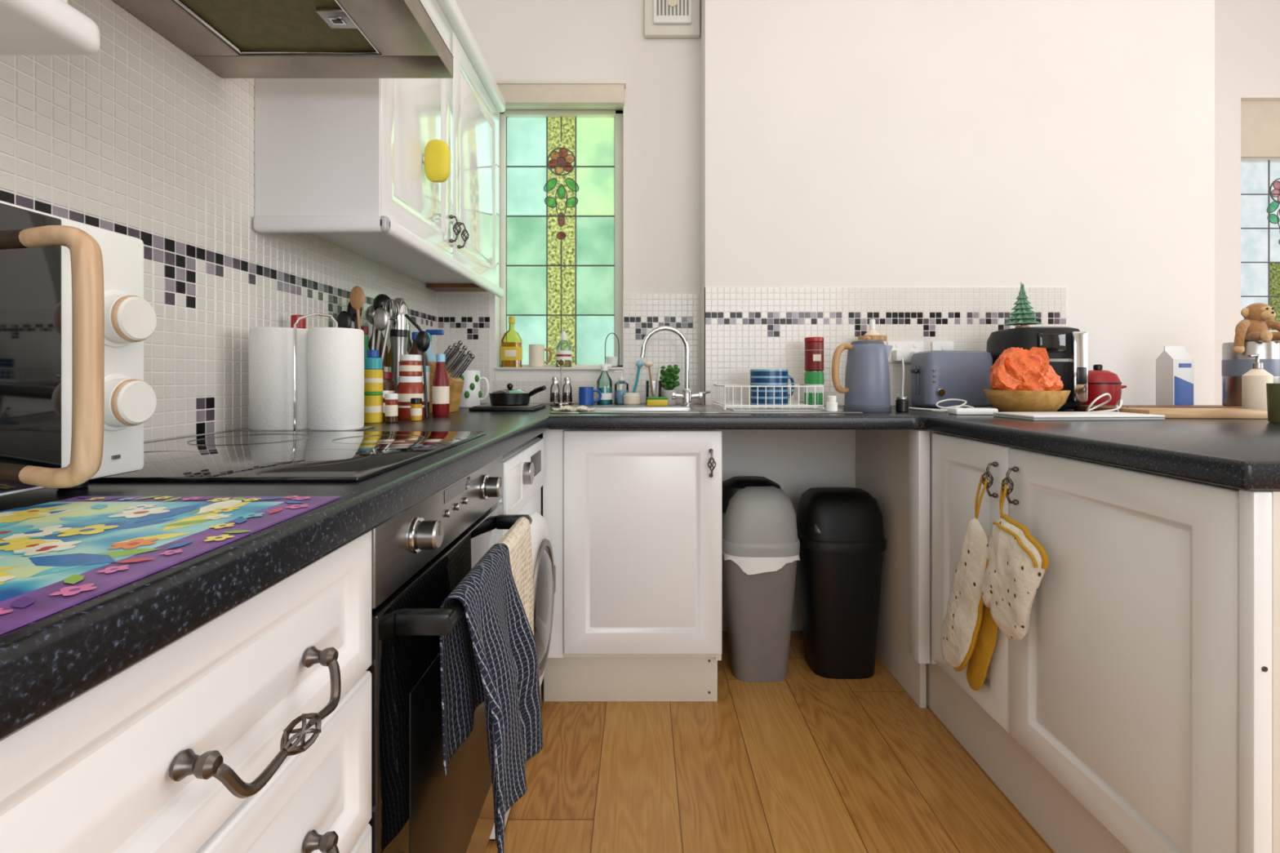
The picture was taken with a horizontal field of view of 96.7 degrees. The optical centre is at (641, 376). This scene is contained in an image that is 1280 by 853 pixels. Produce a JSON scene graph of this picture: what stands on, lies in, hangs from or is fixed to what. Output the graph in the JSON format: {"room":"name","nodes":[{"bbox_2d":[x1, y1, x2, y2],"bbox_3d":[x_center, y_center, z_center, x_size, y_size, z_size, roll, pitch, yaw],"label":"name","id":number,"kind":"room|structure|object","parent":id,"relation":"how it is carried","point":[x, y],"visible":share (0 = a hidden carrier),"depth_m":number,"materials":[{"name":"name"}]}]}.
{"room":"kitchen","nodes":[
{"label":"kitchen","id":0,"kind":"room"},
{"bbox_2d":[143,429,239,443],"bbox_3d":[-0.972,-0.545,0.010,0.157,3.150,5.220,0,0,0],"label":"wall","id":1,"kind":"structure","parent":0,"point":[238,429],"depth_m":1.12,"materials":[{"name":"paint"}]},
{"bbox_2d":[0,0,100,54],"bbox_3d":[-0.730,-0.753,0.323,0.316,0.823,0.586,0,0,0],"label":"upper cabinet","id":2,"kind":"object","parent":1,"relation":"attached to","point":[27,27],"visible":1,"depth_m":0.57,"materials":[{"name":"white wood"}]},
{"bbox_2d":[0,0,437,442],"bbox_3d":[-0.891,-0.736,0.989,0.004,1.708,2.982,0,0,0],"label":"tile backsplash","id":3,"kind":"structure","parent":1,"relation":"attached to","point":[135,136],"depth_m":1.09,"materials":[{"name":"tile"}]},
{"bbox_2d":[112,0,453,78],"bbox_3d":[-0.643,-1.374,0.912,0.490,1.490,0.585,0,0,0],"label":"hood","id":4,"kind":"object","parent":1,"relation":"attached to","point":[232,38],"visible":1,"depth_m":1.06,"materials":[{"name":"metal"}]},
{"bbox_2d":[253,0,505,297],"bbox_3d":[-0.726,-0.748,1.870,0.325,0.835,1.160,0,0,0],"label":"upper cabinet","id":5,"kind":"object","parent":1,"relation":"attached to","point":[339,162],"visible":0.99,"depth_m":1.46,"materials":[{"name":"white wood"}]},
{"bbox_2d":[422,139,450,182],"bbox_3d":[-0.563,-0.592,1.565,0.072,0.112,0.034,0,0,0],"label":"sponge","id":6,"kind":"object","parent":5,"relation":"attached to","point":[437,157],"visible":1,"depth_m":1.55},
{"bbox_2d":[484,631,1055,852],"bbox_3d":[1.775,1.060,0.300,5.650,0.060,5.800,0,0,0],"label":"floor","id":7,"kind":"structure","parent":0,"point":[806,762],"depth_m":1.46,"materials":[{"name":"brown wood"}]},
{"bbox_2d":[0,530,371,852],"bbox_3d":[-0.568,0.596,0.080,0.635,0.868,1.120,0,0,0],"label":"drawer unit","id":8,"kind":"object","parent":7,"relation":"on","point":[250,731],"visible":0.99,"depth_m":0.41,"materials":[{"name":"white wood"}]},
{"bbox_2d":[366,456,532,852],"bbox_3d":[-0.554,0.597,0.940,0.651,0.866,0.590,0,0,0],"label":"oven","id":9,"kind":"object","parent":7,"relation":"on","point":[420,555],"visible":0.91,"depth_m":0.77,"materials":[{"name":"metal"}]},
{"bbox_2d":[440,543,543,852],"bbox_3d":[-0.223,0.488,0.916,0.082,0.416,0.382,0,0,0],"label":"tea towel","id":10,"kind":"object","parent":9,"relation":"hanging from","point":[489,655],"visible":0.95,"depth_m":0.83,"materials":[{"name":"blue fabric"}]},
{"bbox_2d":[497,516,533,635],"bbox_3d":[-0.238,0.475,1.074,0.046,0.383,0.204,0,0,0],"label":"waffle towel","id":11,"kind":"object","parent":9,"relation":"hanging from","point":[517,539],"visible":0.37,"depth_m":1.07,"materials":[{"name":"beige fabric"}]},
{"bbox_2d":[488,437,555,840],"bbox_3d":[-0.550,0.608,1.491,0.620,0.845,0.490,0,0,0],"label":"washing machine","id":12,"kind":"object","parent":7,"relation":"on","point":[523,466],"visible":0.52,"depth_m":1.44,"materials":[{"name":"metal"}]},
{"bbox_2d":[542,429,722,701],"bbox_3d":[-0.032,0.596,1.993,0.557,0.868,0.575,0,0,0],"label":"base cabinet","id":13,"kind":"object","parent":7,"relation":"on","point":[633,518],"visible":0.98,"depth_m":1.74,"materials":[{"name":"white wood"}]},
{"bbox_2d":[722,475,799,682],"bbox_3d":[0.403,0.698,2.002,0.281,0.665,0.247,0,0,0],"label":"bin","id":14,"kind":"object","parent":7,"relation":"on","point":[761,543],"visible":0.91,"depth_m":1.90,"materials":[{"name":"grey plastic"}]},
{"bbox_2d":[796,487,886,679],"bbox_3d":[0.702,0.716,2.030,0.292,0.628,0.255,0,0,0],"label":"bin","id":15,"kind":"object","parent":7,"relation":"on","point":[841,533],"visible":0.96,"depth_m":1.93,"materials":[{"name":"black plastic"}]},
{"bbox_2d":[855,429,1279,852],"bbox_3d":[1.512,0.596,1.546,1.377,0.868,1.500,0,0,0],"label":"base cabinet","id":16,"kind":"object","parent":7,"relation":"on","point":[1136,709],"visible":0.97,"depth_m":1.05,"materials":[{"name":"white wood"}]},
{"bbox_2d":[0,403,1279,742],"bbox_3d":[0.680,0.139,0.990,3.140,0.042,2.980,0,0,0],"label":"countertop","id":17,"kind":"structure","parent":16,"relation":"on","point":[51,661],"depth_m":0.60,"materials":[{"name":"black stone"}]},
{"bbox_2d":[0,200,156,497],"bbox_3d":[-0.680,-0.018,0.386,0.390,0.272,0.492,0,0,0],"label":"microwave oven","id":18,"kind":"object","parent":17,"relation":"on","point":[76,319],"visible":1,"depth_m":0.51,"materials":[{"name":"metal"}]},
{"bbox_2d":[0,495,340,635],"bbox_3d":[-0.422,0.117,0.384,0.265,0.002,0.337,0,0,0],"label":"placemat","id":19,"kind":"object","parent":17,"relation":"on","point":[55,556],"visible":1,"depth_m":0.41,"materials":[{"name":"multicoloured fabric"}]},
{"bbox_2d":[88,431,486,481],"bbox_3d":[-0.573,0.115,0.895,0.515,0.006,0.526,0,0,0],"label":"cooktop","id":20,"kind":"object","parent":17,"relation":"in","point":[230,456],"visible":0.88,"depth_m":0.82,"materials":[{"name":"glass"}]},
{"bbox_2d":[290,315,306,328],"bbox_3d":[-0.845,-0.016,1.400,0.060,0.268,0.060,0,0,0],"label":"bottle","id":21,"kind":"object","parent":17,"relation":"on","point":[302,322],"visible":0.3,"depth_m":1.39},
{"bbox_2d":[234,312,374,431],"bbox_3d":[-0.735,-0.009,1.250,0.250,0.255,0.129,0,0,0],"label":"paper towel holder","id":22,"kind":"object","parent":17,"relation":"on","point":[311,380],"visible":0.98,"depth_m":1.20,"materials":[{"name":"paper"}]},
{"bbox_2d":[360,325,369,357],"bbox_3d":[-0.845,-0.017,1.730,0.055,0.270,0.055,0,0,0],"label":"vinegar bottle","id":23,"kind":"object","parent":17,"relation":"on","point":[365,329],"visible":0.21,"depth_m":1.72,"materials":[{"name":"green glass"}]},
{"bbox_2d":[336,285,399,372],"bbox_3d":[-0.782,-0.069,1.653,0.165,0.374,0.115,0,0,0],"label":"cooking utensils","id":24,"kind":"object","parent":17,"relation":"on","point":[376,314],"visible":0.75,"depth_m":1.61,"materials":[{"name":"metal"}]},
{"bbox_2d":[364,350,382,423],"bbox_3d":[-0.685,0.025,1.450,0.048,0.185,0.048,0,0,0],"label":"tin","id":25,"kind":"object","parent":17,"relation":"on","point":[373,371],"visible":0.93,"depth_m":1.43,"materials":[{"name":"yellow metal"}]},
{"bbox_2d":[368,328,387,372],"bbox_3d":[-0.850,-0.047,1.830,0.063,0.330,0.063,0,0,0],"label":"utensils","id":26,"kind":"object","parent":17,"relation":"on","point":[385,359],"visible":0.06,"depth_m":1.82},
{"bbox_2d":[382,390,390,421],"bbox_3d":[-0.690,0.078,1.515,0.037,0.080,0.037,0,0,0],"label":"spice jar","id":27,"kind":"object","parent":17,"relation":"on","point":[384,392],"visible":0.12,"depth_m":1.50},
{"bbox_2d":[382,372,395,393],"bbox_3d":[-0.720,0.053,1.570,0.073,0.130,0.073,0,0,0],"label":"sauce jar","id":28,"kind":"object","parent":17,"relation":"on","point":[388,384],"visible":0.16,"depth_m":1.55,"materials":[{"name":"brown glass"}]},
{"bbox_2d":[384,393,398,422],"bbox_3d":[-0.640,0.081,1.455,0.032,0.074,0.032,0,0,0],"label":"spice jar","id":29,"kind":"object","parent":17,"relation":"on","point":[391,407],"visible":1,"depth_m":1.44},
{"bbox_2d":[387,346,408,372],"bbox_3d":[-0.800,-0.032,1.870,0.063,0.300,0.063,0,0,0],"label":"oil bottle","id":30,"kind":"object","parent":17,"relation":"on","point":[389,352],"visible":0.02,"depth_m":1.85,"materials":[{"name":"brown glass"}]},
{"bbox_2d":[389,297,408,393],"bbox_3d":[-0.755,-0.063,1.770,0.060,0.362,0.060,0,0,0],"label":"pepper grinder","id":31,"kind":"object","parent":17,"relation":"on","point":[398,332],"visible":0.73,"depth_m":1.75,"materials":[{"name":"metal"}]},
{"bbox_2d":[406,324,412,352],"bbox_3d":[-0.820,-0.032,1.980,0.069,0.300,0.069,0,0,0],"label":"utensil","id":32,"kind":"object","parent":17,"relation":"on","point":[409,341],"visible":0.09,"depth_m":1.97,"materials":[{"name":"metal"}]},
{"bbox_2d":[396,354,424,419],"bbox_3d":[-0.645,0.029,1.590,0.073,0.178,0.073,0,0,0],"label":"sauce jar","id":33,"kind":"object","parent":17,"relation":"on","point":[411,385],"visible":0.84,"depth_m":1.56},
{"bbox_2d":[410,397,422,421],"bbox_3d":[-0.600,0.088,1.515,0.029,0.060,0.029,0,0,0],"label":"spice jar","id":34,"kind":"object","parent":17,"relation":"on","point":[415,406],"visible":1,"depth_m":1.50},
{"bbox_2d":[404,313,430,417],"bbox_3d":[-0.626,-0.030,1.585,0.073,0.290,0.024,0,0,0],"label":"ladle","id":35,"kind":"object","parent":17,"relation":"on","point":[422,340],"visible":1,"depth_m":1.59,"materials":[{"name":"black plastic"}]},
{"bbox_2d":[408,331,430,416],"bbox_3d":[-0.670,-0.007,1.700,0.070,0.250,0.070,0,0,0],"label":"syrup bottle","id":36,"kind":"object","parent":17,"relation":"on","point":[414,350],"visible":0.3,"depth_m":1.69,"materials":[{"name":"brown plastic"}]},
{"bbox_2d":[425,329,444,363],"bbox_3d":[-0.733,-0.022,1.980,0.086,0.280,0.061,0,0,0],"label":"spray bottle","id":37,"kind":"object","parent":17,"relation":"on","point":[431,357],"visible":0.26,"depth_m":1.97,"materials":[{"name":"blue plastic"}]},
{"bbox_2d":[431,353,449,416],"bbox_3d":[-0.600,0.025,1.700,0.049,0.185,0.049,0,0,0],"label":"sauce bottle","id":38,"kind":"object","parent":17,"relation":"on","point":[440,388],"visible":1,"depth_m":1.68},
{"bbox_2d":[429,340,475,412],"bbox_3d":[-0.631,-0.002,1.880,0.158,0.237,0.090,0,0,0],"label":"knife block","id":39,"kind":"object","parent":17,"relation":"on","point":[454,362],"visible":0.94,"depth_m":1.85,"materials":[{"name":"brown wood"}]},
{"bbox_2d":[458,370,488,408],"bbox_3d":[-0.652,0.048,2.151,0.114,0.140,0.100,0,0,27],"label":"jug","id":40,"kind":"object","parent":17,"relation":"on","point":[471,395],"visible":0.74,"depth_m":2.12,"materials":[{"name":"white ceramic"}]},
{"bbox_2d":[468,403,546,411],"bbox_3d":[-0.472,0.110,2.030,0.225,0.016,0.220,0,0,0],"label":"tray","id":41,"kind":"object","parent":17,"relation":"on","point":[531,406],"visible":0.98,"depth_m":1.92,"materials":[{"name":"metal"}]},
{"bbox_2d":[488,382,546,405],"bbox_3d":[-0.440,0.063,2.030,0.210,0.077,0.150,0,0,0],"label":"frying pan","id":42,"kind":"object","parent":41,"relation":"on","point":[509,397],"visible":1,"depth_m":1.98,"materials":[{"name":"black metal"}]},
{"bbox_2d":[548,359,573,405],"bbox_3d":[-0.330,0.024,2.330,0.100,0.188,0.100,0,0,0],"label":"cruet","id":43,"kind":"object","parent":17,"relation":"on","point":[555,397],"visible":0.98,"depth_m":2.32,"materials":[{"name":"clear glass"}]},
{"bbox_2d":[578,386,601,404],"bbox_3d":[-0.209,0.081,2.310,0.091,0.075,0.060,0,0,0],"label":"mug","id":44,"kind":"object","parent":17,"relation":"on","point":[585,393],"visible":0.85,"depth_m":2.29,"materials":[{"name":"blue ceramic"}]},
{"bbox_2d":[596,364,612,404],"bbox_3d":[-0.155,0.033,2.370,0.065,0.170,0.065,0,0,0],"label":"bottle","id":45,"kind":"object","parent":17,"relation":"on","point":[606,393],"visible":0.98,"depth_m":2.35,"materials":[{"name":"teal plastic"}]},
{"bbox_2d":[613,370,628,404],"bbox_3d":[-0.086,0.047,2.400,0.061,0.143,0.060,0,0,0],"label":"hand soap","id":46,"kind":"object","parent":17,"relation":"on","point":[619,394],"visible":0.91,"depth_m":2.39,"materials":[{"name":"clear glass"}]},
{"bbox_2d":[623,392,640,404],"bbox_3d":[-0.040,0.093,2.330,0.070,0.050,0.070,0,0,0],"label":"jar","id":47,"kind":"object","parent":17,"relation":"on","point":[629,398],"visible":0.89,"depth_m":2.30,"materials":[{"name":"beige ceramic"}]},
{"bbox_2d":[632,360,643,392],"bbox_3d":[-0.021,0.024,2.400,0.059,0.184,0.032,0,0,0],"label":"dish brush","id":48,"kind":"object","parent":17,"relation":"on","point":[639,363],"visible":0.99,"depth_m":2.40,"materials":[{"name":"teal plastic"}]},
{"bbox_2d":[643,360,661,404],"bbox_3d":[0.045,0.026,2.360,0.074,0.184,0.064,0,0,0],"label":"jar","id":49,"kind":"object","parent":17,"relation":"on","point":[648,363],"visible":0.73,"depth_m":2.35,"materials":[{"name":"clear glass"}]},
{"bbox_2d":[659,364,679,404],"bbox_3d":[0.117,0.034,2.411,0.093,0.167,0.094,0,0,0],"label":"potted plant","id":50,"kind":"object","parent":17,"relation":"on","point":[670,377],"visible":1,"depth_m":2.39,"materials":[{"name":"green plant"}]},
{"bbox_2d":[640,325,711,405],"bbox_3d":[0.129,-0.041,2.201,0.272,0.310,0.060,0,0,0],"label":"tap","id":51,"kind":"object","parent":17,"relation":"on","point":[686,395],"visible":0.97,"depth_m":2.19,"materials":[{"name":"silver metal"}]},
{"bbox_2d":[550,404,862,430],"bbox_3d":[0.205,0.188,2.035,0.990,0.154,0.470,0,0,0],"label":"sink","id":52,"kind":"object","parent":17,"relation":"in","point":[599,408],"visible":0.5,"depth_m":1.90,"materials":[{"name":"metal"}]},
{"bbox_2d":[551,405,595,411],"bbox_3d":[-0.221,0.106,1.871,0.144,0.020,0.097,0,0,0],"label":"cloth","id":53,"kind":"object","parent":52,"relation":"on","point":[569,408],"visible":0.95,"depth_m":1.83,"materials":[{"name":"white fabric"}]},
{"bbox_2d":[646,396,667,405],"bbox_3d":[0.060,0.096,2.183,0.080,0.034,0.035,0,0,0],"label":"sponge","id":54,"kind":"object","parent":52,"relation":"on","point":[651,401],"visible":1,"depth_m":2.17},
{"bbox_2d":[713,384,824,409],"bbox_3d":[0.438,0.071,2.020,0.333,0.081,0.288,0,0,0],"label":"dish rack","id":55,"kind":"object","parent":52,"relation":"on","point":[725,405],"visible":0.85,"depth_m":1.88,"materials":[{"name":"white metal"}]},
{"bbox_2d":[750,368,794,404],"bbox_3d":[0.458,0.038,2.017,0.144,0.125,0.132,0,0,25],"label":"striped mug","id":56,"kind":"object","parent":55,"relation":"in","point":[757,376],"visible":0.83,"depth_m":1.96,"materials":[{"name":"blue ceramic"}]},
{"bbox_2d":[804,370,824,404],"bbox_3d":[0.655,0.043,2.160,0.073,0.130,0.073,0,0,0],"label":"drink can","id":57,"kind":"object","parent":55,"relation":"in","point":[811,377],"visible":0.86,"depth_m":2.13,"materials":[{"name":"metal"}]},
{"bbox_2d":[804,337,824,370],"bbox_3d":[0.655,-0.085,2.160,0.072,0.125,0.072,0,0,0],"label":"tin","id":58,"kind":"object","parent":57,"relation":"on","point":[814,346],"visible":1,"depth_m":2.13,"materials":[{"name":"red metal"}]},
{"bbox_2d":[826,395,837,411],"bbox_3d":[0.615,0.088,1.840,0.036,0.050,0.036,0,0,0],"label":"salt shaker","id":59,"kind":"object","parent":52,"relation":"on","point":[831,404],"visible":1,"depth_m":1.83,"materials":[{"name":"white ceramic"}]},
{"bbox_2d":[831,336,893,412],"bbox_3d":[0.753,-0.009,1.919,0.186,0.254,0.152,0,0,-43],"label":"electric kettle","id":60,"kind":"object","parent":17,"relation":"on","point":[867,377],"visible":0.98,"depth_m":1.88,"materials":[{"name":"metal"}]},
{"bbox_2d":[857,319,887,345],"bbox_3d":[0.900,-0.052,2.220,0.106,0.340,0.106,0,0,0],"label":"bottle","id":61,"kind":"object","parent":17,"relation":"on","point":[872,333],"visible":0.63,"depth_m":2.20,"materials":[{"name":"white plastic"}]},
{"bbox_2d":[895,396,908,412],"bbox_3d":[0.870,0.093,1.900,0.040,0.050,0.040,0,0,0],"label":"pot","id":62,"kind":"object","parent":17,"relation":"on","point":[901,402],"visible":1,"depth_m":1.88,"materials":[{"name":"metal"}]},
{"bbox_2d":[902,358,973,412],"bbox_3d":[1.035,0.023,2.032,0.177,0.190,0.431,0,0,0],"label":"cable","id":63,"kind":"object","parent":17,"relation":"on","point":[943,409],"visible":0.7,"depth_m":1.90,"materials":[{"name":"white plastic"}]},
{"bbox_2d":[910,350,992,408],"bbox_3d":[1.151,0.011,2.136,0.267,0.214,0.177,0,0,0],"label":"toaster","id":64,"kind":"object","parent":17,"relation":"on","point":[936,375],"visible":0.98,"depth_m":2.06,"materials":[{"name":"metal"}]},
{"bbox_2d":[947,407,998,414],"bbox_3d":[1.025,0.107,1.762,0.130,0.021,0.055,0,0,0],"label":"power strip","id":65,"kind":"object","parent":17,"relation":"on","point":[953,411],"depth_m":1.74,"materials":[{"name":"white plastic"}]},
{"bbox_2d":[983,389,1071,412],"bbox_3d":[1.215,0.081,1.800,0.228,0.075,0.228,0,0,0],"label":"wooden bowl","id":66,"kind":"object","parent":17,"relation":"on","point":[1005,401],"visible":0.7,"depth_m":1.72,"materials":[{"name":"brown wood"}]},
{"bbox_2d":[989,346,1063,391],"bbox_3d":[1.211,0.006,1.790,0.197,0.196,0.204,0,0,21],"label":"bag","id":67,"kind":"object","parent":66,"relation":"in","point":[1017,368],"visible":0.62,"depth_m":1.74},
{"bbox_2d":[986,326,1088,409],"bbox_3d":[1.425,-0.027,2.059,0.272,0.290,0.286,0,0,0],"label":"air fryer","id":68,"kind":"object","parent":17,"relation":"on","point":[1067,348],"visible":0.41,"depth_m":1.94,"materials":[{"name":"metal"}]},
{"bbox_2d":[1003,281,1041,328],"bbox_3d":[1.385,-0.260,2.070,0.123,0.172,0.123,0,0,0],"label":"tree ornament","id":69,"kind":"object","parent":68,"relation":"on","point":[1022,316],"visible":0.98,"depth_m":2.06,"materials":[{"name":"green ceramic"}]},
{"bbox_2d":[993,411,1164,420],"bbox_3d":[1.220,0.111,1.600,0.370,0.014,0.160,0,0,-3],"label":"laptop","id":70,"kind":"object","parent":17,"relation":"on","point":[1042,415],"visible":1,"depth_m":1.53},
{"bbox_2d":[1085,392,1122,412],"bbox_3d":[1.409,0.083,1.732,0.087,0.066,0.130,0,0,42],"label":"cable","id":71,"kind":"object","parent":17,"relation":"on","point":[1117,406],"visible":0.63,"depth_m":1.71,"materials":[{"name":"white plastic"}]},
{"bbox_2d":[1083,364,1126,404],"bbox_3d":[1.700,0.037,2.120,0.179,0.162,0.138,0,0,0],"label":"pot","id":72,"kind":"object","parent":17,"relation":"on","point":[1100,381],"visible":0.66,"depth_m":2.07,"materials":[{"name":"red metal"}]},
{"bbox_2d":[1074,404,1241,412],"bbox_3d":[1.830,0.106,1.870,0.660,0.024,0.220,0,0,0],"label":"wooden tray","id":73,"kind":"object","parent":17,"relation":"on","point":[1083,407],"visible":0.23,"depth_m":1.91,"materials":[{"name":"brown wood"}]},
{"bbox_2d":[1221,341,1279,406],"bbox_3d":[2.020,-0.006,1.885,0.138,0.212,0.138,0,0,0],"label":"steel canister","id":74,"kind":"object","parent":73,"relation":"on","point":[1233,366],"visible":0.63,"depth_m":1.86,"materials":[{"name":"metal"}]},
{"bbox_2d":[1232,302,1279,354],"bbox_3d":[2.020,-0.157,1.861,0.196,0.170,0.141,0,0,0],"label":"monkey","id":75,"kind":"object","parent":74,"relation":"on","point":[1257,317],"visible":0.99,"depth_m":1.85},
{"bbox_2d":[1155,346,1194,404],"bbox_3d":[1.962,0.003,2.095,0.075,0.230,0.071,0,0,0],"label":"milk carton","id":76,"kind":"object","parent":17,"relation":"on","point":[1175,367],"visible":0.88,"depth_m":2.06,"materials":[{"name":"white cardboard"}]},
{"bbox_2d":[1118,407,1267,418],"bbox_3d":[1.623,0.106,1.641,0.395,0.024,0.150,0,0,0],"label":"chopping board","id":77,"kind":"object","parent":17,"relation":"on","point":[1169,413],"depth_m":1.59,"materials":[{"name":"beige wood"}]},
{"bbox_2d":[1241,354,1273,409],"bbox_3d":[1.838,0.026,1.700,0.068,0.184,0.064,0,0,0],"label":"soap dispenser","id":78,"kind":"object","parent":17,"relation":"on","point":[1254,394],"visible":0.74,"depth_m":1.69,"materials":[{"name":"ceramic"}]},
{"bbox_2d":[1266,383,1279,423],"bbox_3d":[1.620,0.068,1.430,0.068,0.100,0.068,0,0,0],"label":"drinking glass","id":79,"kind":"object","parent":17,"relation":"on","point":[1273,390],"visible":1,"depth_m":1.43,"materials":[{"name":"green glass"}]},
{"bbox_2d":[941,474,998,690],"bbox_3d":[0.822,0.518,1.433,0.060,0.559,0.225,0,0,-5],"label":"oven mitt","id":80,"kind":"object","parent":16,"relation":"hanging from","point":[969,633],"visible":0.85,"depth_m":1.40,"materials":[{"name":"fabric"}]},
{"bbox_2d":[981,480,1048,640],"bbox_3d":[0.820,0.413,1.264,0.058,0.349,0.204,0,0,3],"label":"oven mitt","id":81,"kind":"object","parent":16,"relation":"hanging from","point":[1018,562],"visible":1,"depth_m":1.24,"materials":[{"name":"fabric"}]},
{"bbox_2d":[437,0,1279,631],"bbox_3d":[1.854,-0.545,2.719,5.502,3.150,0.873,0,0,0],"label":"wall","id":82,"kind":"structure","parent":0,"point":[825,169],"depth_m":2.30,"materials":[{"name":"paint"}]},
{"bbox_2d":[494,367,622,369],"bbox_3d":[-0.360,-0.034,2.520,0.558,0.012,0.100,0,0,0],"label":"sill","id":83,"kind":"structure","parent":82,"relation":"attached to","point":[495,368],"depth_m":2.47,"materials":[{"name":"white paint"}]},
{"bbox_2d":[501,315,522,367],"bbox_3d":[-0.575,-0.152,2.519,0.092,0.225,0.054,0,0,0],"label":"oil bottle","id":84,"kind":"object","parent":83,"relation":"on","point":[511,352],"visible":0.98,"depth_m":2.50,"materials":[{"name":"yellow glass"}]},
{"bbox_2d":[528,344,551,367],"bbox_3d":[-0.449,-0.090,2.520,0.101,0.100,0.068,0,0,0],"label":"mug","id":85,"kind":"object","parent":83,"relation":"on","point":[536,352],"visible":0.97,"depth_m":2.49,"materials":[{"name":"beige ceramic"}]},
{"bbox_2d":[555,331,571,367],"bbox_3d":[-0.345,-0.120,2.520,0.070,0.160,0.070,0,0,0],"label":"bottle","id":86,"kind":"object","parent":83,"relation":"on","point":[566,355],"visible":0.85,"depth_m":2.50,"materials":[{"name":"clear glass"}]},
{"bbox_2d":[604,333,619,367],"bbox_3d":[-0.130,-0.116,2.500,0.058,0.152,0.058,0,0,32],"label":"planter","id":87,"kind":"object","parent":83,"relation":"on","point":[613,361],"visible":0.84,"depth_m":2.48,"materials":[{"name":"metal"}]},
{"bbox_2d":[494,80,626,106],"bbox_3d":[-0.360,-1.222,2.459,0.584,0.095,0.046,0,0,0],"label":"roller blind","id":88,"kind":"object","parent":82,"relation":"attached to","point":[514,92],"visible":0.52,"depth_m":2.44,"materials":[{"name":"beige fabric"}]},
{"bbox_2d":[500,110,623,367],"bbox_3d":[-0.360,-0.623,2.600,0.560,1.165,0.060,0,0,0],"label":"window","id":89,"kind":"structure","parent":82,"relation":"in","point":[562,171],"depth_m":2.60,"materials":[{"name":"green glass"}]},
{"bbox_2d":[437,287,705,404],"bbox_3d":[-0.316,-0.121,2.392,1.147,0.479,0.182,0,0,0],"label":"tile backsplash","id":90,"kind":"structure","parent":82,"relation":"attached to","point":[468,318],"depth_m":2.48,"materials":[{"name":"tile"}]},
{"bbox_2d":[644,0,699,38],"bbox_3d":[0.132,-1.621,2.456,0.240,0.298,0.052,0,0,0],"label":"fan","id":91,"kind":"object","parent":82,"relation":"attached to","point":[663,19],"visible":1,"depth_m":2.45,"materials":[{"name":"white plastic"}]},
{"bbox_2d":[704,287,1066,405],"bbox_3d":[0.987,-0.121,2.301,1.466,0.479,0.004,0,0,0],"label":"tile backsplash","id":92,"kind":"structure","parent":82,"relation":"attached to","point":[747,329],"depth_m":2.30,"materials":[{"name":"tile"}]},
{"bbox_2d":[887,341,923,362],"bbox_3d":[1.063,-0.098,2.272,0.146,0.086,0.054,0,0,0],"label":"wall socket","id":93,"kind":"object","parent":82,"relation":"attached to","point":[900,349],"visible":0.8,"depth_m":2.29,"materials":[{"name":"white plastic"}]},
{"bbox_2d":[931,341,953,351],"bbox_3d":[1.213,-0.098,2.292,0.086,0.086,0.012,0,0,0],"label":"wall socket","id":94,"kind":"object","parent":82,"relation":"attached to","point":[935,345],"visible":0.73,"depth_m":2.29,"materials":[{"name":"white plastic"}]},
{"bbox_2d":[1240,158,1279,332],"bbox_3d":[3.470,-0.713,3.080,0.610,0.955,0.060,0,0,0],"label":"window","id":95,"kind":"structure","parent":82,"relation":"in","point":[1273,268],"depth_m":3.07,"materials":[{"name":"multicoloured glass"}]},
{"bbox_2d":[1240,100,1279,158],"bbox_3d":[3.470,-1.320,3.045,0.610,0.300,0.030,0,0,0],"label":"roller blind","id":96,"kind":"object","parent":82,"relation":"attached to","point":[1260,119],"visible":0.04,"depth_m":3.03,"materials":[{"name":"beige fabric"}]}
]}

